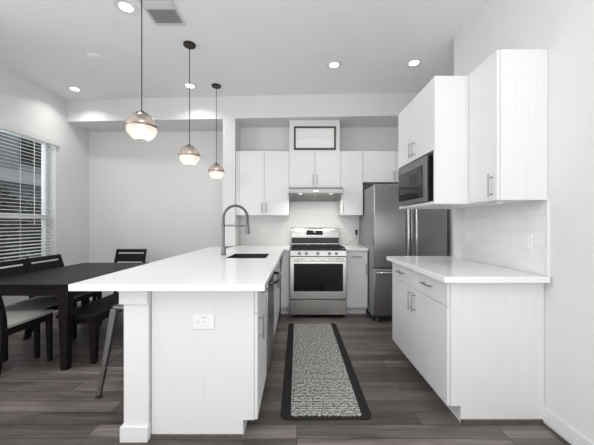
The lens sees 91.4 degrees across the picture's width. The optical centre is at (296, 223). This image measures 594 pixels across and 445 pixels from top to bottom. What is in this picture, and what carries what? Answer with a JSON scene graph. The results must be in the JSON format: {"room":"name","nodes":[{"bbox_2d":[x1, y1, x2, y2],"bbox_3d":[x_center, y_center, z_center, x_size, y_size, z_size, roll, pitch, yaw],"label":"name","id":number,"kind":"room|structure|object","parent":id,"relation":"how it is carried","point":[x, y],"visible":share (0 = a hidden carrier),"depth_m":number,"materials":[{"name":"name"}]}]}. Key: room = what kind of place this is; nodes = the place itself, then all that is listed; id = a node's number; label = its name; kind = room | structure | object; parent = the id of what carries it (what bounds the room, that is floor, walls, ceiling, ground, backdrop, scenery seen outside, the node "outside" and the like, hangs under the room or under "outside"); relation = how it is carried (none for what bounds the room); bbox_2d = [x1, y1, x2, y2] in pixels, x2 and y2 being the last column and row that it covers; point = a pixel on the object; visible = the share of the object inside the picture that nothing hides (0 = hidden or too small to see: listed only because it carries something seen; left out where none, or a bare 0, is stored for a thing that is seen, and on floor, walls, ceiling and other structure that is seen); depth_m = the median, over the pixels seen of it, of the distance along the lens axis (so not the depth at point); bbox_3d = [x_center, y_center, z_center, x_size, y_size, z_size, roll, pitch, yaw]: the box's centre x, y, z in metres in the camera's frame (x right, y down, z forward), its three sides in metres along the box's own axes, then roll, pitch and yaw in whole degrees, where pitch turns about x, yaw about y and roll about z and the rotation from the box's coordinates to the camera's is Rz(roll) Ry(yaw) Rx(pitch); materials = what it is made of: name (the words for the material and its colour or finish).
{"room":"kitchen","nodes":[
{"label":"kitchen","id":0,"kind":"room"},
{"bbox_2d":[0,64,88,304],"bbox_3d":[-3.555,-0.303,1.200,0.170,3.137,7.600,0,0,0],"label":"wall","id":1,"kind":"structure","parent":0,"point":[24,103],"depth_m":4.25,"materials":[{"name":"paint"}]},
{"bbox_2d":[0,129,57,268],"bbox_3d":[-3.538,-0.325,3.445,0.195,1.720,1.450,0,0,0],"label":"window","id":2,"kind":"structure","parent":1,"relation":"in","point":[12,216],"depth_m":4.12,"materials":[{"name":"white paint"}]},
{"bbox_2d":[0,120,59,261],"bbox_3d":[-3.482,-0.354,3.447,0.097,1.702,1.519,0,0,0],"label":"window blind","id":3,"kind":"object","parent":2,"relation":"attached to","point":[4,125],"visible":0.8,"depth_m":3.74,"materials":[{"name":"white paint"}]},
{"bbox_2d":[223,118,239,246],"bbox_3d":[-0.999,-0.140,4.543,0.183,2.810,0.594,0,0,0],"label":"wall","id":4,"kind":"structure","parent":0,"point":[231,128],"depth_m":4.25,"materials":[{"name":"paint"}]},
{"bbox_2d":[0,0,484,99],"bbox_3d":[-0.750,-1.922,1.250,6.300,0.100,7.700,0,0,0],"label":"ceiling","id":5,"kind":"structure","parent":0,"point":[245,47],"depth_m":3.02,"materials":[{"name":"paint"}]},
{"bbox_2d":[66,86,82,91],"bbox_3d":[-3.080,-1.869,4.020,0.192,0.006,0.192,0,0,0],"label":"recessed light","id":6,"kind":"object","parent":5,"relation":"in","point":[72,88],"visible":1,"depth_m":4.00,"materials":[{"name":"white plastic"}]},
{"bbox_2d":[87,53,102,60],"bbox_3d":[-2.260,-1.866,3.250,0.152,0.012,0.152,0,0,0],"label":"ceiling speaker","id":7,"kind":"object","parent":5,"relation":"attached to","point":[96,57],"visible":1,"depth_m":3.24,"materials":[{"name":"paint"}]},
{"bbox_2d":[113,0,138,14],"bbox_3d":[-1.475,-1.869,2.500,0.192,0.006,0.192,0,0,0],"label":"recessed light","id":8,"kind":"object","parent":5,"relation":"in","point":[127,7],"visible":1,"depth_m":2.50,"materials":[{"name":"white paint"}]},
{"bbox_2d":[124,0,157,141],"bbox_3d":[-1.135,-1.241,2.120,0.218,1.260,0.218,0,0,0],"label":"pendant lamp","id":9,"kind":"object","parent":5,"relation":"hanging from","point":[139,125],"visible":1,"depth_m":2.06,"materials":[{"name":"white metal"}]},
{"bbox_2d":[138,0,185,25],"bbox_3d":[-1.185,-1.867,2.560,0.290,0.010,0.340,0,0,0],"label":"ceiling vent","id":10,"kind":"object","parent":5,"relation":"in","point":[161,12],"visible":0.98,"depth_m":2.56,"materials":[{"name":"white metal"}]},
{"bbox_2d":[178,41,199,165],"bbox_3d":[-1.120,-1.241,3.020,0.218,1.260,0.218,0,0,0],"label":"pendant lamp","id":11,"kind":"object","parent":5,"relation":"hanging from","point":[189,155],"visible":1,"depth_m":2.97,"materials":[{"name":"white glass"}]},
{"bbox_2d":[182,82,196,88],"bbox_3d":[-1.450,-1.869,3.930,0.192,0.006,0.192,0,0,0],"label":"recessed light","id":12,"kind":"object","parent":5,"relation":"in","point":[186,85],"visible":0.95,"depth_m":3.91,"materials":[{"name":"white plastic"}]},
{"bbox_2d":[208,83,224,178],"bbox_3d":[-1.090,-1.241,3.920,0.218,1.260,0.218,0,0,0],"label":"pendant lamp","id":13,"kind":"object","parent":5,"relation":"hanging from","point":[216,171],"visible":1,"depth_m":3.87,"materials":[{"name":"white glass"}]},
{"bbox_2d":[326,60,341,68],"bbox_3d":[0.435,-1.869,3.410,0.192,0.006,0.192,0,0,0],"label":"recessed light","id":14,"kind":"object","parent":5,"relation":"in","point":[334,64],"visible":1,"depth_m":3.40,"materials":[{"name":"white"}]},
{"bbox_2d":[405,58,422,67],"bbox_3d":[1.360,-1.869,3.370,0.192,0.006,0.192,0,0,0],"label":"recessed light","id":15,"kind":"object","parent":5,"relation":"in","point":[415,62],"visible":1,"depth_m":3.35,"materials":[{"name":"white"}]},
{"bbox_2d":[67,92,418,130],"bbox_3d":[-0.740,-1.708,4.470,5.460,0.327,0.740,0,0,0],"label":"beam","id":16,"kind":"structure","parent":0,"point":[355,109],"depth_m":4.27,"materials":[{"name":"paint"}]},
{"bbox_2d":[89,127,397,302],"bbox_3d":[-0.685,-0.303,4.815,5.770,3.137,0.350,0,0,0],"label":"wall","id":17,"kind":"structure","parent":0,"point":[142,195],"depth_m":4.84,"materials":[{"name":"paint"}]},
{"bbox_2d":[236,151,289,215],"bbox_3d":[-0.512,-0.605,4.439,0.786,0.950,0.378,0,0,0],"label":"upper cabinet","id":18,"kind":"object","parent":17,"relation":"attached to","point":[262,177],"visible":1,"depth_m":4.29,"materials":[{"name":"white laminate"}]},
{"bbox_2d":[240,202,358,244],"bbox_3d":[0.048,-0.124,4.635,1.905,0.912,0.010,0,0,0],"label":"backsplash","id":19,"kind":"structure","parent":17,"relation":"attached to","point":[264,230],"depth_m":4.63,"materials":[{"name":"white tile"}]},
{"bbox_2d":[289,151,340,187],"bbox_3d":[0.265,-0.810,4.439,0.766,0.540,0.378,0,0,0],"label":"upper cabinet","id":20,"kind":"object","parent":17,"relation":"attached to","point":[307,169],"visible":0.99,"depth_m":4.29,"materials":[{"name":"white laminate"}]},
{"bbox_2d":[289,120,339,150],"bbox_3d":[0.261,-1.312,4.471,0.746,0.462,0.333,0,0,0],"label":"duct cover","id":21,"kind":"object","parent":20,"relation":"on","point":[292,123],"visible":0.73,"depth_m":4.30,"materials":[{"name":"white laminate"}]},
{"bbox_2d":[294,126,335,149],"bbox_3d":[0.265,-1.272,4.295,0.620,0.345,0.018,0,0,0],"label":"framed sign","id":22,"kind":"object","parent":21,"relation":"attached to","point":[305,137],"visible":1,"depth_m":4.29,"materials":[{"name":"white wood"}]},
{"bbox_2d":[289,188,342,201],"bbox_3d":[0.265,-0.447,4.338,0.762,0.180,0.580,0,0,0],"label":"range hood","id":23,"kind":"object","parent":20,"relation":"attached to","point":[295,194],"visible":1,"depth_m":4.14,"materials":[{"name":"metal"}]},
{"bbox_2d":[338,151,362,215],"bbox_3d":[0.811,-0.605,4.439,0.324,0.950,0.378,0,0,0],"label":"upper cabinet","id":24,"kind":"object","parent":17,"relation":"attached to","point":[350,203],"visible":0.98,"depth_m":4.29,"materials":[{"name":"white laminate"}]},
{"bbox_2d":[363,151,398,184],"bbox_3d":[1.458,-0.850,4.439,0.965,0.460,0.378,0,0,0],"label":"upper cabinet","id":25,"kind":"object","parent":17,"relation":"attached to","point":[379,167],"visible":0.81,"depth_m":4.29,"materials":[{"name":"white laminate"}]},
{"bbox_2d":[0,300,565,444],"bbox_3d":[-0.750,1.315,1.250,6.300,0.100,7.700,0,0,0],"label":"floor","id":26,"kind":"structure","parent":0,"point":[41,403],"depth_m":2.02,"materials":[{"name":"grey wood"}]},
{"bbox_2d":[0,292,54,374],"bbox_3d":[-2.495,0.823,2.430,0.464,0.885,0.564,0,0,0],"label":"dining chair","id":27,"kind":"object","parent":26,"relation":"on","point":[12,321],"visible":1,"depth_m":2.48,"materials":[{"name":"brown wood"}]},
{"bbox_2d":[6,309,54,327],"bbox_3d":[-2.495,0.797,2.494,0.464,0.043,0.436,0,0,0],"label":"seat cushion","id":28,"kind":"object","parent":27,"relation":"on","point":[16,318],"depth_m":2.51,"materials":[{"name":"grey fabric"}]},
{"bbox_2d":[0,259,75,357],"bbox_3d":[-2.715,0.823,2.955,0.564,0.885,0.464,0,0,0],"label":"dining chair","id":29,"kind":"object","parent":26,"relation":"on","point":[33,302],"visible":0.53,"depth_m":2.92,"materials":[{"name":"brown wood"}]},
{"bbox_2d":[5,297,75,308],"bbox_3d":[-2.651,0.797,2.955,0.436,0.043,0.464,0,0,0],"label":"seat cushion","id":30,"kind":"object","parent":29,"relation":"on","point":[33,302],"depth_m":2.86,"materials":[{"name":"grey fabric"}]},
{"bbox_2d":[25,254,101,337],"bbox_3d":[-2.735,0.823,3.445,0.564,0.885,0.464,0,0,0],"label":"dining chair","id":31,"kind":"object","parent":26,"relation":"on","point":[82,295],"visible":0.29,"depth_m":3.38,"materials":[{"name":"brown wood"}]},
{"bbox_2d":[36,291,94,297],"bbox_3d":[-2.671,0.797,3.445,0.436,0.043,0.464,0,0,0],"label":"seat cushion","id":32,"kind":"object","parent":31,"relation":"on","point":[81,294],"depth_m":3.33,"materials":[{"name":"grey fabric"}]},
{"bbox_2d":[0,263,147,370],"bbox_3d":[-2.397,0.890,3.170,0.865,0.750,1.380,0,0,0],"label":"dining table","id":33,"kind":"object","parent":26,"relation":"on","point":[55,281],"visible":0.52,"depth_m":2.54,"materials":[{"name":"brown wood"}]},
{"bbox_2d":[56,292,122,363],"bbox_3d":[-1.965,1.038,3.100,0.350,0.455,1.060,0,0,0],"label":"bench","id":34,"kind":"object","parent":26,"relation":"on","point":[92,313],"visible":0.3,"depth_m":2.65,"materials":[{"name":"brown wood"}]},
{"bbox_2d":[95,304,123,398],"bbox_3d":[-1.245,0.943,2.315,0.435,0.645,0.435,0,0,0],"label":"counter stool","id":35,"kind":"object","parent":26,"relation":"on","point":[113,315],"visible":0.24,"depth_m":2.14,"materials":[{"name":"metal"}]},
{"bbox_2d":[92,249,146,317],"bbox_3d":[-2.520,0.823,4.155,0.464,0.885,0.564,0,0,0],"label":"dining chair","id":36,"kind":"object","parent":26,"relation":"on","point":[118,257],"visible":0.22,"depth_m":4.38,"materials":[{"name":"brown wood"}]},
{"bbox_2d":[119,291,151,442],"bbox_3d":[-0.947,0.819,1.763,0.164,0.893,0.180,0,0,0],"label":"support column","id":37,"kind":"structure","parent":26,"relation":"on","point":[136,427],"depth_m":1.69,"materials":[{"name":"white paint"}]},
{"bbox_2d":[151,287,268,438],"bbox_3d":[-0.529,0.819,1.966,0.662,0.893,0.520,0,0,0],"label":"base cabinet","id":38,"kind":"object","parent":26,"relation":"on","point":[207,383],"visible":0.81,"depth_m":1.72,"materials":[{"name":"white laminate"}]},
{"bbox_2d":[192,315,213,328],"bbox_3d":[-0.553,0.578,1.711,0.130,0.086,0.009,0,0,0],"label":"wall outlet","id":39,"kind":"object","parent":38,"relation":"attached to","point":[198,321],"visible":1,"depth_m":1.71,"materials":[{"name":"white plastic"}]},
{"bbox_2d":[195,319,207,325],"bbox_3d":[-0.561,0.579,1.708,0.077,0.042,0.002,0,0,0],"label":"socket","id":40,"kind":"object","parent":39,"relation":"attached to","point":[198,322],"depth_m":1.71,"materials":[{"name":"white plastic"}]},
{"bbox_2d":[266,272,280,373],"bbox_3d":[-0.486,0.820,2.514,0.696,0.891,0.566,0,0,0],"label":"dishwasher","id":41,"kind":"object","parent":26,"relation":"on","point":[270,293],"visible":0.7,"depth_m":2.34,"materials":[{"name":"metal"}]},
{"bbox_2d":[274,264,278,334],"bbox_3d":[-0.529,0.819,3.182,0.662,0.893,0.760,0,0,0],"label":"base cabinet","id":42,"kind":"object","parent":26,"relation":"on","point":[276,286],"visible":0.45,"depth_m":3.16,"materials":[{"name":"white laminate"}]},
{"bbox_2d":[68,245,290,290],"bbox_3d":[-0.678,0.351,3.111,1.160,0.038,3.035,0,0,0],"label":"countertop","id":43,"kind":"structure","parent":42,"relation":"on","point":[206,269],"depth_m":1.95,"materials":[{"name":"white stone"}]},
{"bbox_2d":[221,204,249,254],"bbox_3d":[-0.660,0.060,3.100,0.310,0.544,0.060,0,0,0],"label":"kitchen faucet","id":44,"kind":"object","parent":43,"relation":"on","point":[247,231],"visible":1,"depth_m":3.09,"materials":[{"name":"grey metal"}]},
{"bbox_2d":[227,254,268,257],"bbox_3d":[-0.502,0.458,3.047,0.393,0.245,0.463,0,0,0],"label":"sink","id":45,"kind":"object","parent":43,"relation":"in","point":[233,255],"visible":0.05,"depth_m":3.27,"materials":[{"name":"metal"}]},
{"bbox_2d":[278,260,279,314],"bbox_3d":[-0.547,0.819,3.785,0.626,0.893,0.442,0,0,0],"label":"base cabinet","id":46,"kind":"object","parent":26,"relation":"on","point":[279,260],"visible":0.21,"depth_m":3.88,"materials":[{"name":"white laminate"}]},
{"bbox_2d":[281,251,289,313],"bbox_3d":[-0.164,0.819,4.301,0.128,0.893,0.654,0,0,0],"label":"base cabinet","id":47,"kind":"object","parent":26,"relation":"on","point":[285,258],"visible":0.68,"depth_m":4.01,"materials":[{"name":"white laminate"}]},
{"bbox_2d":[290,228,346,315],"bbox_3d":[0.286,0.662,4.225,0.760,1.205,0.800,0,0,0],"label":"gas range","id":48,"kind":"object","parent":26,"relation":"on","point":[318,262],"visible":1,"depth_m":3.89,"materials":[{"name":"metal"}]},
{"bbox_2d":[290,246,345,250],"bbox_3d":[0.286,0.353,4.229,0.760,0.012,0.652,0,0,0],"label":"cooktop","id":49,"kind":"object","parent":48,"relation":"in","point":[293,248],"depth_m":3.95,"materials":[{"name":"black metal"}]},
{"bbox_2d":[281,323,370,419],"bbox_3d":[0.192,1.258,2.770,0.598,0.012,1.800,0,0,0],"label":"runner rug","id":50,"kind":"object","parent":26,"relation":"on","point":[321,382],"visible":1,"depth_m":2.34,"materials":[{"name":"grey fabric"}]},
{"bbox_2d":[346,251,366,313],"bbox_3d":[0.825,0.819,4.301,0.305,0.893,0.654,0,0,0],"label":"base cabinet","id":51,"kind":"object","parent":26,"relation":"on","point":[356,299],"visible":0.67,"depth_m":4.01,"materials":[{"name":"white laminate"}]},
{"bbox_2d":[341,245,367,250],"bbox_3d":[0.825,0.351,4.305,0.314,0.038,0.646,0,0,0],"label":"countertop","id":52,"kind":"structure","parent":51,"relation":"on","point":[347,247],"depth_m":3.98,"materials":[{"name":"white stone"}]},
{"bbox_2d":[359,184,446,321],"bbox_3d":[1.460,0.372,4.131,0.944,1.785,0.978,0,0,0],"label":"refrigerator","id":53,"kind":"object","parent":26,"relation":"on","point":[385,229],"visible":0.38,"depth_m":3.72,"materials":[{"name":"metal"}]},
{"bbox_2d":[392,262,543,423],"bbox_3d":[1.247,0.816,2.376,0.652,0.899,1.078,0,0,0],"label":"base cabinet","id":54,"kind":"object","parent":26,"relation":"on","point":[479,347],"visible":0.84,"depth_m":1.85,"materials":[{"name":"white laminate"}]},
{"bbox_2d":[387,256,549,282],"bbox_3d":[1.234,0.345,2.365,0.653,0.038,1.159,0,0,0],"label":"countertop","id":55,"kind":"structure","parent":54,"relation":"on","point":[445,269],"depth_m":2.03,"materials":[{"name":"white stone"}]},
{"bbox_2d":[447,0,593,442],"bbox_3d":[1.938,-0.303,1.200,0.725,3.137,7.600,0,0,0],"label":"wall","id":56,"kind":"structure","parent":0,"point":[565,28],"depth_m":1.71,"materials":[{"name":"paint"}]},
{"bbox_2d":[398,76,510,208],"bbox_3d":[1.273,-0.617,2.506,0.600,0.937,0.764,0,0,0],"label":"upper cabinet","id":57,"kind":"object","parent":56,"relation":"attached to","point":[435,123],"visible":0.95,"depth_m":2.12,"materials":[{"name":"white laminate"}]},
{"bbox_2d":[399,155,432,205],"bbox_3d":[1.183,-0.348,2.515,0.404,0.356,0.600,0,0,0],"label":"microwave","id":58,"kind":"object","parent":57,"relation":"in","point":[416,178],"visible":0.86,"depth_m":2.38,"materials":[{"name":"silver metal"}]},
{"bbox_2d":[465,231,469,243],"bbox_3d":[1.560,0.120,2.650,0.008,0.118,0.072,0,0,0],"label":"wall outlet","id":59,"kind":"object","parent":56,"relation":"attached to","point":[467,233],"visible":1,"depth_m":2.65,"materials":[{"name":"white plastic"}]},
{"bbox_2d":[453,200,545,275],"bbox_3d":[1.570,0.083,2.365,0.010,0.486,1.090,0,0,0],"label":"backsplash","id":60,"kind":"structure","parent":56,"relation":"attached to","point":[496,231],"depth_m":2.20,"materials":[{"name":"white tile"}]},
{"bbox_2d":[469,49,547,202],"bbox_3d":[1.397,-0.624,1.971,0.352,0.944,0.302,0,0,0],"label":"upper cabinet","id":61,"kind":"object","parent":56,"relation":"attached to","point":[508,91],"visible":1,"depth_m":1.82,"materials":[{"name":"white laminate"}]},
{"bbox_2d":[485,202,501,204],"bbox_3d":[1.380,-0.144,2.040,0.040,0.016,0.120,0,0,0],"label":"light","id":62,"kind":"object","parent":61,"relation":"attached to","point":[490,203],"visible":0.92,"depth_m":2.02,"materials":[{"name":"white plastic"}]},
{"bbox_2d":[523,233,531,250],"bbox_3d":[1.560,0.120,1.965,0.008,0.118,0.072,0,0,0],"label":"wall outlet","id":63,"kind":"object","parent":56,"relation":"attached to","point":[527,237],"visible":1,"depth_m":1.96,"materials":[{"name":"white plastic"}]},
{"bbox_2d":[546,200,549,275],"bbox_3d":[1.569,0.088,1.814,0.013,0.476,0.012,0,0,0],"label":"trim","id":64,"kind":"structure","parent":56,"relation":"attached to","point":[547,201],"depth_m":1.81,"materials":[{"name":"white paint"}]},
{"bbox_2d":[541,406,593,444],"bbox_3d":[1.568,1.212,-0.375,0.014,0.105,4.450,0,0,0],"label":"baseboard","id":65,"kind":"structure","parent":56,"relation":"attached to","point":[571,435],"depth_m":1.70,"materials":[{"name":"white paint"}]},
{"label":"outside","id":66,"kind":"structure","parent":0,"visible":0},
{"bbox_3d":[-9.850,1.565,8.000,12.300,0.100,20.000,0,0,0],"label":"ground","id":67,"kind":"structure","parent":66,"visible":0},
{"bbox_2d":[0,188,39,260],"bbox_3d":[-7.021,0.330,6.740,1.492,2.400,1.529,0,0,0],"label":"shrub","id":68,"kind":"object","parent":67,"relation":"on","point":[3,201],"visible":0.64,"depth_m":6.71,"materials":[{"name":"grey plant"}]},
{"bbox_2d":[0,131,40,259],"bbox_3d":[-10.250,-1.775,10.250,4.300,6.600,12.300,0,0,0],"label":"house","id":69,"kind":"structure","parent":67,"relation":"on","point":[4,177],"depth_m":9.33,"materials":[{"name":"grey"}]},
{"bbox_2d":[17,199,40,255],"bbox_3d":[-6.994,0.370,8.324,1.551,2.322,1.722,0,0,23],"label":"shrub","id":70,"kind":"object","parent":67,"relation":"on","point":[38,207],"visible":0.05,"depth_m":7.82,"materials":[{"name":"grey plant"}]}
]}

